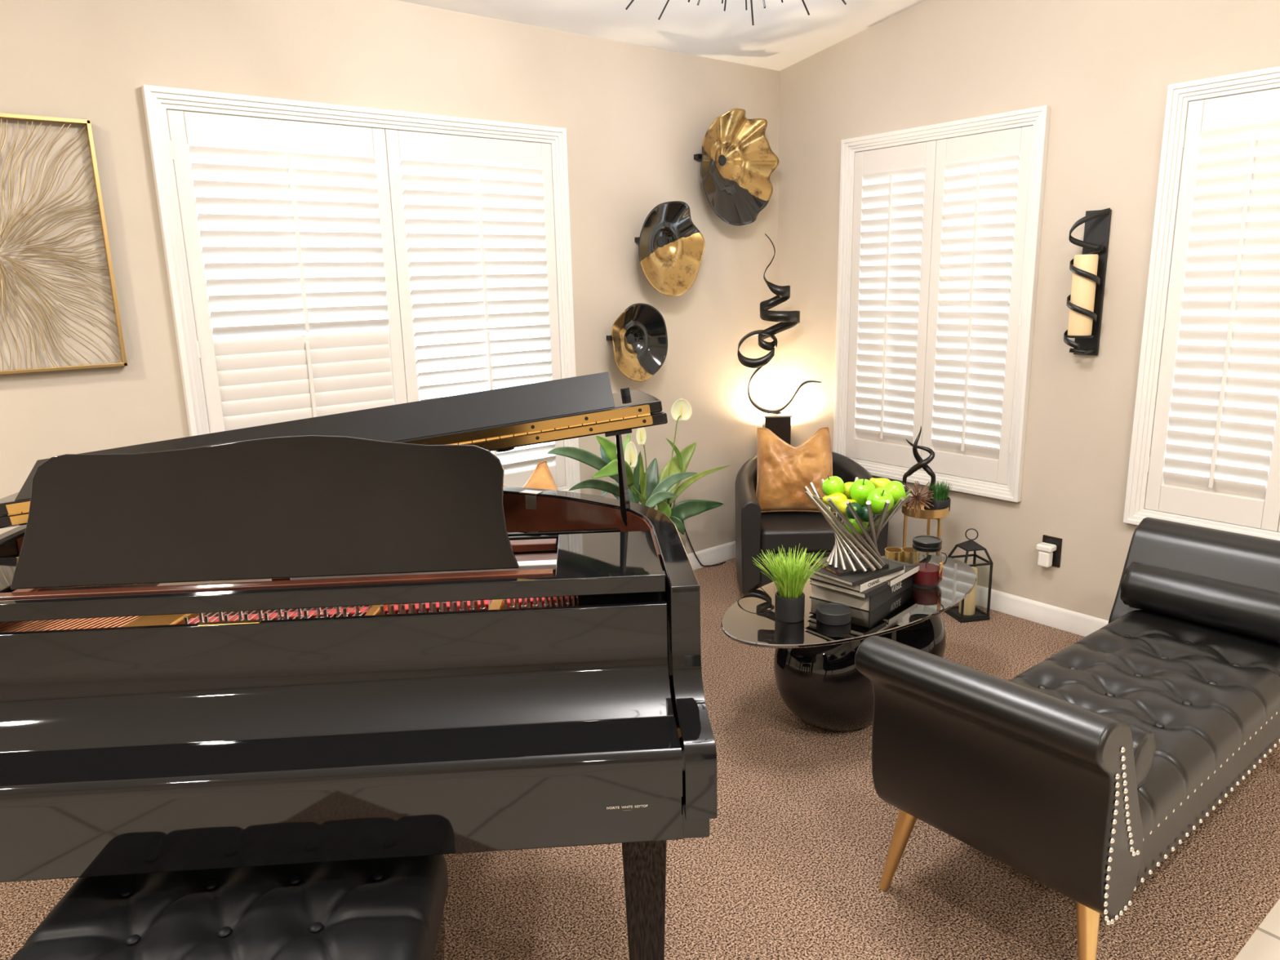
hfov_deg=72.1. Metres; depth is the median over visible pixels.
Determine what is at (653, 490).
peace lily
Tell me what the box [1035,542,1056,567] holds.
plug
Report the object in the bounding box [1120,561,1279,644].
bolster
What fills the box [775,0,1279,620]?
wall
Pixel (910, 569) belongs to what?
book
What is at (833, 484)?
apple
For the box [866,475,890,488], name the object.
pear
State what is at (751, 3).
chandelier
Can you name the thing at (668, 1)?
chandelier
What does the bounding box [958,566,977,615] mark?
pillar candle
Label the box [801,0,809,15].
chandelier
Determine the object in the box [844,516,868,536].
apple
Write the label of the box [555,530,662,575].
shelf
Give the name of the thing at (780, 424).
pedestal
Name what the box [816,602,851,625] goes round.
round tin
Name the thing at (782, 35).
ceiling
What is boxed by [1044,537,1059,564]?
socket
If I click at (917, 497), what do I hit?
ball
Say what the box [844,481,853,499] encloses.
pear
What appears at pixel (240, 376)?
window
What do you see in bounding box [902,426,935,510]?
sculpture
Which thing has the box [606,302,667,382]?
wall plate
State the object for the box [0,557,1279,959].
floor
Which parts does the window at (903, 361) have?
tilt rod, tilt rod, shutter panel, sash, tilt rod, tilt rod, shutter panel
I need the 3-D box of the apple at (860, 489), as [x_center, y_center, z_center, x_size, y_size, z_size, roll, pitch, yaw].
[0.705,0.038,2.784,0.082,0.089,0.082,-4,13,-12]
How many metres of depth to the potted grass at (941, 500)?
3.71 m
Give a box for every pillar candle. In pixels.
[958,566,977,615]
[1067,253,1098,335]
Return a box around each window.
[141,84,580,493]
[832,105,1050,502]
[1123,66,1279,540]
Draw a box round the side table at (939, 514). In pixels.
[901,499,949,555]
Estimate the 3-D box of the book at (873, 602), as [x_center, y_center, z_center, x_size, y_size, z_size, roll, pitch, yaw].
[0.738,0.342,2.915,0.216,0.058,0.315,10,17,40]
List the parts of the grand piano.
lock plate, desk frame, desk rail, lid, key lid, latch plate, leg, cheek arm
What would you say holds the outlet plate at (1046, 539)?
attached to the wall at (1104, 69)
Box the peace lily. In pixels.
[547,398,729,549]
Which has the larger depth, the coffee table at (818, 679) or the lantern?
the lantern
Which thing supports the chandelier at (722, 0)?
hanging from the ceiling
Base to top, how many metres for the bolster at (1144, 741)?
0.123 m
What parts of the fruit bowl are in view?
rod, rod, rod, rod, rod, rod, rod, rod, rod, rod, rod, rod, rod, rod, rod, rod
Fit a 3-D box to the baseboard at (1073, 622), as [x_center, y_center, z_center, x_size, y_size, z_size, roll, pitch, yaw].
[3.125,0.926,1.969,0.016,0.089,7.600,-11,16,-38]
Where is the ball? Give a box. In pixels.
[903,480,933,516]
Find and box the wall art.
[0,112,128,374]
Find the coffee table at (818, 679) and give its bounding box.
[720,554,976,730]
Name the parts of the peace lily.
flower stem, flower stem, flower stem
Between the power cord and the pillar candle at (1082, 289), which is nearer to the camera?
the pillar candle at (1082, 289)
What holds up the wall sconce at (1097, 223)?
attached to the wall at (1104, 69)
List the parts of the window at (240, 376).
shutter panel, tilt rod, tilt rod, sash, shutter panel, tilt rod, tilt rod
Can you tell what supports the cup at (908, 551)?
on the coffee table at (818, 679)
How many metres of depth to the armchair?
3.96 m
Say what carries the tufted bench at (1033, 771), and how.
on the floor
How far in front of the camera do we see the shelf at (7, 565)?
1.63 m
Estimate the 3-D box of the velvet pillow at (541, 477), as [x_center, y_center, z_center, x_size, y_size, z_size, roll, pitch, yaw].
[-0.429,0.148,3.286,0.216,0.389,0.383,11,18,42]
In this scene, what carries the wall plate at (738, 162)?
attached to the wall at (635, 117)
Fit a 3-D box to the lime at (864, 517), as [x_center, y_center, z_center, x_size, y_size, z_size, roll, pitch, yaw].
[0.703,0.105,2.723,0.052,0.050,0.051,7,15,32]
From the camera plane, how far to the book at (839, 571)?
2.80 m
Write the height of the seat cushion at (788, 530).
0.107 m
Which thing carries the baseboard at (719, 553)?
attached to the wall at (635, 117)
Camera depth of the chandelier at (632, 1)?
1.99 m
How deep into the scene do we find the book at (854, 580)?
2.76 m
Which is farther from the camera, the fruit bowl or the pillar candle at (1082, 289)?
the pillar candle at (1082, 289)
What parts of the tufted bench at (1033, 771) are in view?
leg, rolled arm, leg, rolled arm, seat rail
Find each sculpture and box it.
[737,233,821,413]
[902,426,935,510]
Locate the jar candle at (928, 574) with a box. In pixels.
[909,535,947,586]
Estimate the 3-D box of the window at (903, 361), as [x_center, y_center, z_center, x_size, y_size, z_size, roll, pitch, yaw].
[1.316,-0.754,3.928,0.154,1.558,0.973,-11,16,-38]
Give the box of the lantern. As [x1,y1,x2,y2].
[944,528,993,622]
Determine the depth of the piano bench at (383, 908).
1.35 m
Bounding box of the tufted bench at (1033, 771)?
[854,517,1279,959]
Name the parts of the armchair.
panel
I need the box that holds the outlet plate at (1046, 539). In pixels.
[1042,534,1062,567]
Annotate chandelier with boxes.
[625,0,634,9]
[657,0,669,19]
[721,0,726,11]
[745,0,754,25]
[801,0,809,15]
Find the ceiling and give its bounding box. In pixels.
[396,0,924,71]
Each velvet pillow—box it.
[502,460,558,490]
[755,426,835,513]
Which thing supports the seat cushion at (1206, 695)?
on the tufted bench at (1033, 771)
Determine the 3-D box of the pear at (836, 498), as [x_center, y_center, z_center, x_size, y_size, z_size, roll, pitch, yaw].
[0.617,0.073,2.793,0.092,0.060,0.060,-7,14,-24]
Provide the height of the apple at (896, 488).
0.074 m
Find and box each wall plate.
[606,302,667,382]
[634,200,705,296]
[693,107,778,226]
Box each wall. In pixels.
[0,0,779,586]
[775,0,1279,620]
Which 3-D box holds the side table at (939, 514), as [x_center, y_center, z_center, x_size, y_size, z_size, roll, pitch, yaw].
[1.230,0.342,3.822,0.194,0.487,0.194,-11,16,-38]
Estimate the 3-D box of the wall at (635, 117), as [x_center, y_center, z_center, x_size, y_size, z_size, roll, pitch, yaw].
[-2.049,-0.271,2.530,7.000,2.510,0.140,-11,16,-38]
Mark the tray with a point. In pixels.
(940, 513)
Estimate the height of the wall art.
0.722 m
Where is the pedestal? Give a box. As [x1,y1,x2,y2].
[760,411,792,444]
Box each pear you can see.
[819,493,847,511]
[836,498,858,516]
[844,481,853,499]
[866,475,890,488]
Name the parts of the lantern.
ring handle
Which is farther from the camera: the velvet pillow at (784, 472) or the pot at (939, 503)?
the velvet pillow at (784, 472)
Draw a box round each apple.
[822,475,844,495]
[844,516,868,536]
[849,479,875,506]
[866,488,893,515]
[883,480,908,504]
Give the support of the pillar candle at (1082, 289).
on the wall sconce at (1097, 223)
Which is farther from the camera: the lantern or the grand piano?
the lantern
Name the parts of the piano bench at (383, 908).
leg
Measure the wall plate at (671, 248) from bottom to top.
0.414 m
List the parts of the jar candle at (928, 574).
lid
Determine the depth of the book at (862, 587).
2.77 m
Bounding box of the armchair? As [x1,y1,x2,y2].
[734,446,888,594]
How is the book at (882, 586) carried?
on the book at (873, 602)
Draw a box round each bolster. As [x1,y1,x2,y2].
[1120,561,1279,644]
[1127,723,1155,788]
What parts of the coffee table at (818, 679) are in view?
glass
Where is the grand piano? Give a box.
[0,371,717,959]
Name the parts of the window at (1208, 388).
tilt rod, tilt rod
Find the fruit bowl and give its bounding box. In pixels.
[804,477,912,572]
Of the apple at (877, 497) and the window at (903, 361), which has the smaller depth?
the apple at (877, 497)
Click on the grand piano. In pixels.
(437, 655)
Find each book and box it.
[808,555,904,586]
[808,574,913,612]
[809,565,904,592]
[809,578,888,599]
[812,551,888,577]
[882,557,919,586]
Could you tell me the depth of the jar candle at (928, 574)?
2.93 m
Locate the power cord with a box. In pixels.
[682,520,725,566]
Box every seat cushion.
[760,511,867,552]
[1008,609,1279,839]
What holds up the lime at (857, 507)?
in the fruit bowl
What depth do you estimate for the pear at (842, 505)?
2.75 m
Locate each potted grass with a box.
[753,543,832,622]
[926,480,951,511]
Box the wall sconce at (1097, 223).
[1063,208,1111,355]
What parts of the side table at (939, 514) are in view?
leg, leg, leg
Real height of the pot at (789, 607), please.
0.078 m
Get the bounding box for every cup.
[884,546,903,561]
[901,546,919,564]
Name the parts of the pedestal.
plate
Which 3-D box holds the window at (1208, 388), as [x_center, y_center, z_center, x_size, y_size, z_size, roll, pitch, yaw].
[2.194,-0.531,2.865,0.154,1.558,0.973,-11,16,-38]
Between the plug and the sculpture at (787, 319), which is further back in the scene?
the sculpture at (787, 319)
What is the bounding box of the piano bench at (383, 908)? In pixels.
[10,854,448,959]
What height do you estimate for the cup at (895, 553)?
0.068 m
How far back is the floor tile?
1.95 m
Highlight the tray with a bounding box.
[901,499,949,519]
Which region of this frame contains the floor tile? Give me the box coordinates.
[1233,898,1279,959]
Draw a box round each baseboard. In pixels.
[687,540,735,570]
[975,584,1108,636]
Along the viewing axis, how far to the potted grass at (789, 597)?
2.66 m
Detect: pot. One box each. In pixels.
[774,591,804,622]
[926,497,951,511]
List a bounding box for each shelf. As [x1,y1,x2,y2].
[0,556,18,592]
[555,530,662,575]
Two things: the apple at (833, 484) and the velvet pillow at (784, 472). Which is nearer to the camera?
the apple at (833, 484)
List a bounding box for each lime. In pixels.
[845,502,862,519]
[859,506,875,521]

